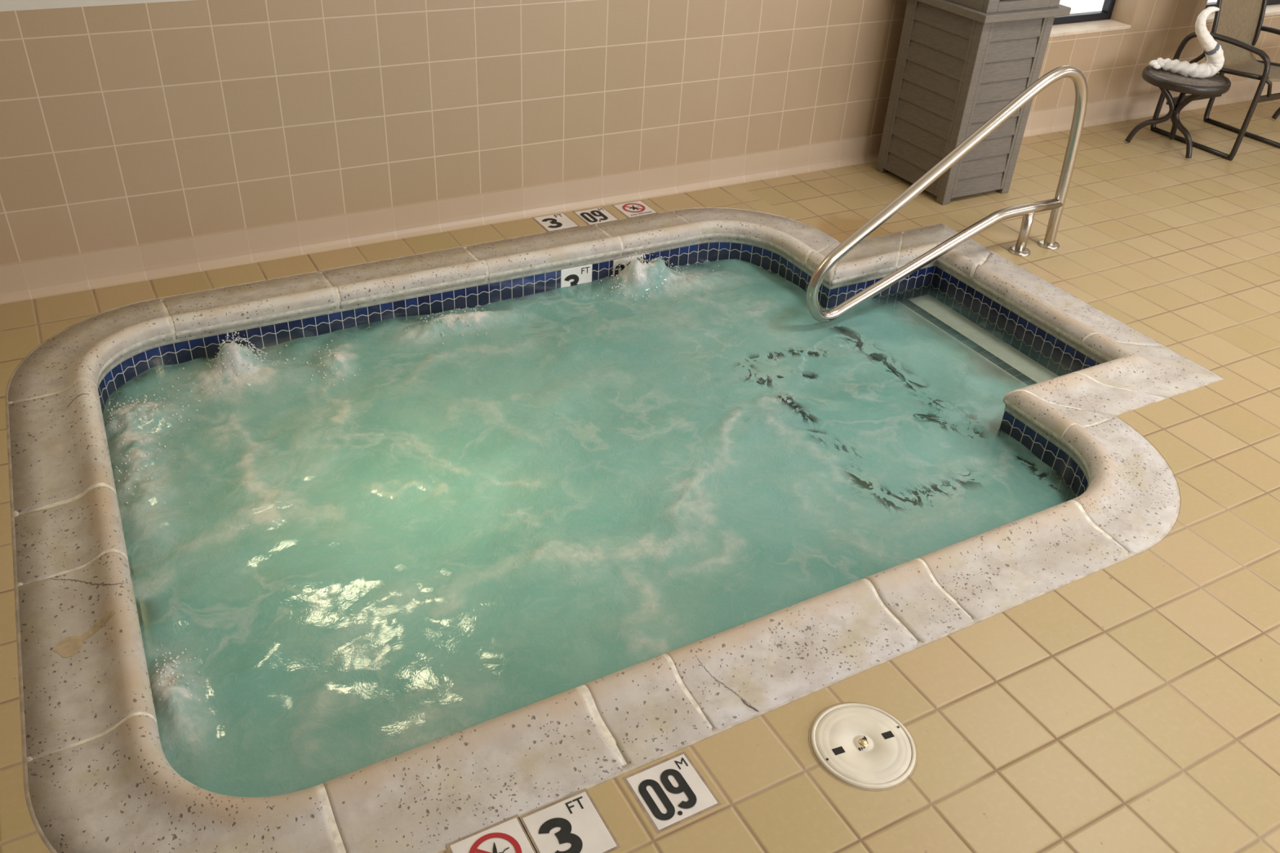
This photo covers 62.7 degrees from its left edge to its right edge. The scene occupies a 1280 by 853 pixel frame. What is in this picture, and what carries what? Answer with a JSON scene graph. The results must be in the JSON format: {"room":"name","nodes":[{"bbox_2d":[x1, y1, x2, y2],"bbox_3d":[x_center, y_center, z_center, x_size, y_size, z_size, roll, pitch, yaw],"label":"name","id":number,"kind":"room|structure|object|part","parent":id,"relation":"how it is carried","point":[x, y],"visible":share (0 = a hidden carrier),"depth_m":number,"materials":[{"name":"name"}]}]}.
{"room":"indoor hot tub area","nodes":[
{"label":"indoor hot tub area","id":0,"kind":"room"},
{"bbox_2d":[0,98,1279,852],"bbox_3d":[2.993,0.494,3.050,14.000,0.001,7.500,-15,39,-25],"label":"floor","id":1,"kind":"structure","parent":0,"point":[1131,704],"depth_m":2.81,"materials":[{"name":"tile"}]},
{"bbox_2d":[445,814,536,852],"bbox_3d":[-0.294,0.894,2.158,0.162,0.015,0.162,-15,39,-25],"label":"sign","id":2,"kind":"object","parent":1,"relation":"on","point":[508,835],"visible":1,"depth_m":2.19,"materials":[{"name":"white tile"}]},
{"bbox_2d":[532,212,579,231],"bbox_3d":[-0.387,-0.936,4.827,0.159,0.014,0.172,-16,39,-26],"label":"depth marker","id":3,"kind":"object","parent":1,"relation":"on","point":[557,221],"visible":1,"depth_m":4.82,"materials":[{"name":"white tile"}]},
{"bbox_2d":[518,788,620,852],"bbox_3d":[-0.150,0.861,2.221,0.162,0.014,0.162,-15,39,-25],"label":"depth marker","id":4,"kind":"object","parent":1,"relation":"on","point":[574,823],"visible":1,"depth_m":2.22,"materials":[{"name":"white tile"}]},
{"bbox_2d":[572,206,619,225],"bbox_3d":[-0.206,-0.980,4.909,0.159,0.015,0.169,-16,39,-26],"label":"depth marker","id":5,"kind":"object","parent":1,"relation":"on","point":[600,215],"visible":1,"depth_m":4.90,"materials":[{"name":"white tile"}]},
{"bbox_2d":[4,207,1224,852],"bbox_3d":[0.026,0.281,3.952,4.034,1.054,2.724,-15,39,-25],"label":"hot tub","id":6,"kind":"object","parent":1,"relation":"in","point":[98,776],"visible":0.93,"depth_m":2.98,"materials":[{"name":"stone"}]},
{"bbox_3d":[-0.283,-0.637,4.634,0.152,0.152,0.013,-15,39,-25],"label":"plate","id":7,"kind":"part","parent":6,"relation":"part of","materials":[{"name":"white tile"}]},
{"bbox_2d":[102,248,1066,797],"bbox_3d":[0.051,-0.057,3.720,3.519,0.183,2.210,-15,39,-25],"label":"water","id":8,"kind":"object","parent":6,"relation":"in","point":[351,549],"visible":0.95,"depth_m":3.40,"materials":[{"name":"teal liquid"}]},
{"bbox_3d":[-0.059,-0.697,4.744,0.152,0.152,0.013,-15,39,-25],"label":"plate","id":9,"kind":"part","parent":6,"relation":"part of","materials":[{"name":"white tile"}]},
{"bbox_2d":[611,200,658,218],"bbox_3d":[-0.025,-1.032,5.002,0.162,0.015,0.167,-16,39,-26],"label":"sign","id":10,"kind":"object","parent":1,"relation":"on","point":[635,208],"visible":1,"depth_m":5.00,"materials":[{"name":"white tile"}]},
{"bbox_2d":[622,751,721,834],"bbox_3d":[0.069,0.807,2.320,0.162,0.015,0.158,-15,39,-25],"label":"depth marker","id":11,"kind":"object","parent":1,"relation":"on","point":[670,792],"visible":1,"depth_m":2.31,"materials":[{"name":"white tile"}]},
{"bbox_2d":[808,702,918,791],"bbox_3d":[0.520,0.739,2.447,0.255,0.014,0.255,-10,37,-20],"label":"lid","id":12,"kind":"object","parent":1,"relation":"on","point":[861,745],"visible":1,"depth_m":2.44,"materials":[{"name":"beige plastic"}]},
{"bbox_2d":[806,65,1087,322],"bbox_3d":[1.336,-0.985,4.418,1.452,0.969,0.098,-15,39,-25],"label":"handrail","id":13,"kind":"object","parent":1,"relation":"on","point":[1056,205],"visible":1,"depth_m":4.43,"materials":[{"name":"silver metal"}]},
{"bbox_3d":[1.744,-0.892,4.765,0.055,0.214,0.047,-15,39,-25],"label":"post","id":14,"kind":"part","parent":13,"relation":"part of","materials":[{"name":"silver metal"}]},
{"bbox_2d":[875,0,1071,204],"bbox_3d":[1.627,-1.830,5.166,0.547,1.300,0.590,-15,39,-25],"label":"cabinet","id":15,"kind":"object","parent":1,"relation":"on","point":[959,63],"visible":0.94,"depth_m":5.08,"materials":[{"name":"grey wood"}]},
{"bbox_3d":[1.316,-1.729,5.359,0.050,0.882,0.050,-15,39,-25],"label":"corner post","id":16,"kind":"part","parent":15,"relation":"part of","materials":[{"name":"grey wood"}]},
{"bbox_3d":[1.423,-1.619,5.180,0.028,0.858,0.420,-15,39,-25],"label":"board panel","id":17,"kind":"part","parent":15,"relation":"part of","materials":[{"name":"grey wood"}]},
{"bbox_3d":[1.544,-1.487,5.027,0.050,0.882,0.050,-15,39,-25],"label":"corner post","id":18,"kind":"part","parent":15,"relation":"part of","materials":[{"name":"grey wood"}]},
{"bbox_3d":[1.726,-1.543,5.098,0.357,0.858,0.028,-15,39,-25],"label":"board panel","id":19,"kind":"part","parent":15,"relation":"part of","materials":[{"name":"grey wood"}]},
{"bbox_3d":[1.899,-1.582,5.201,0.050,0.882,0.050,-15,39,-25],"label":"corner post","id":20,"kind":"part","parent":15,"relation":"part of","materials":[{"name":"grey wood"}]},
{"bbox_2d":[1124,65,1231,158],"bbox_3d":[3.080,-1.815,6.053,0.466,0.417,0.466,-15,39,-25],"label":"side table","id":21,"kind":"object","parent":1,"relation":"on","point":[1218,83],"visible":0.91,"depth_m":5.93,"materials":[{"name":"brown metal"}]},
{"bbox_3d":[2.978,-1.825,6.083,0.214,0.389,0.032,12,35,12],"label":"leg","id":22,"kind":"part","parent":21,"relation":"part of","materials":[{"name":"brown metal"}]},
{"bbox_3d":[3.143,-1.848,6.132,0.032,0.389,0.214,25,40,28],"label":"leg","id":23,"kind":"part","parent":21,"relation":"part of","materials":[{"name":"brown metal"}]},
{"bbox_2d":[1149,6,1224,78],"bbox_3d":[3.046,-2.154,5.828,0.320,0.399,0.340,-15,39,-25],"label":"swan","id":24,"kind":"object","parent":21,"relation":"on","point":[1212,49],"visible":1,"depth_m":5.83,"materials":[{"name":"white fabric"}]},
{"bbox_3d":[3.118,-1.745,5.980,0.032,0.389,0.214,-10,37,-19],"label":"leg","id":25,"kind":"part","parent":21,"relation":"part of","materials":[{"name":"brown metal"}]},
{"bbox_2d":[1150,0,1279,160],"bbox_3d":[3.524,-2.153,6.066,0.540,1.023,0.599,-15,39,-25],"label":"sling chair","id":26,"kind":"object","parent":1,"relation":"on","point":[1237,26],"visible":0.88,"depth_m":6.11,"materials":[{"name":"brown metal"}]},
{"bbox_3d":[3.267,-2.361,5.985,0.024,0.617,0.118,-15,39,-25],"label":"post","id":27,"kind":"part","parent":26,"relation":"part of","materials":[{"name":"brown metal"}]},
{"bbox_3d":[3.339,-2.036,6.016,0.026,0.084,0.538,-15,39,-25],"label":"seat rail","id":28,"kind":"part","parent":26,"relation":"part of","materials":[{"name":"brown metal"}]},
{"bbox_3d":[3.732,-2.054,6.286,0.035,0.609,0.593,-15,39,-25],"label":"frame","id":29,"kind":"part","parent":26,"relation":"part of","materials":[{"name":"brown metal"}]},
{"bbox_3d":[3.634,-2.459,6.165,0.024,0.617,0.118,-15,39,-25],"label":"post","id":30,"kind":"part","parent":26,"relation":"part of","materials":[{"name":"brown metal"}]},
{"bbox_3d":[3.707,-2.135,6.195,0.026,0.084,0.538,-15,39,-25],"label":"seat rail","id":31,"kind":"part","parent":26,"relation":"part of","materials":[{"name":"brown metal"}]},
{"bbox_2d":[1271,106,1279,119],"bbox_3d":[4.274,-2.110,6.598,0.466,0.417,0.466,-15,39,-25],"label":"side table","id":32,"kind":"object","parent":1,"relation":"on","point":[1276,114],"visible":1,"depth_m":6.73,"materials":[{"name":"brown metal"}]},
{"bbox_2d":[0,0,1279,265],"bbox_3d":[1.210,-2.769,4.903,14.000,3.100,0.210,-15,39,-25],"label":"wall","id":33,"kind":"structure","parent":0,"point":[123,122],"depth_m":4.31,"materials":[{"name":"tile"}]},
{"bbox_2d":[0,78,1279,304],"bbox_3d":[1.189,-1.486,5.651,14.000,0.138,0.034,-15,39,-25],"label":"baseboard","id":34,"kind":"structure","parent":33,"relation":"attached to","point":[69,273],"depth_m":4.68,"materials":[{"name":"tile"}]},
{"bbox_2d":[1049,0,1131,37],"bbox_3d":[2.307,-2.740,5.667,1.315,1.190,0.204,-15,39,-25],"label":"window","id":35,"kind":"structure","parent":33,"relation":"in","point":[1081,23],"depth_m":6.15,"materials":[{"name":"black"}]},
{"bbox_3d":[2.288,-2.245,5.979,1.313,0.020,0.154,-15,39,-25],"label":"sill","id":36,"kind":"part","parent":35,"relation":"part of","materials":[{"name":"stone"}]},
{"bbox_2d":[1204,0,1279,22],"bbox_3d":[4.023,-3.196,6.509,1.315,1.203,0.204,-15,39,-25],"label":"window","id":37,"kind":"structure","parent":33,"relation":"in","point":[1273,6],"depth_m":6.81,"materials":[{"name":"black"}]}
]}

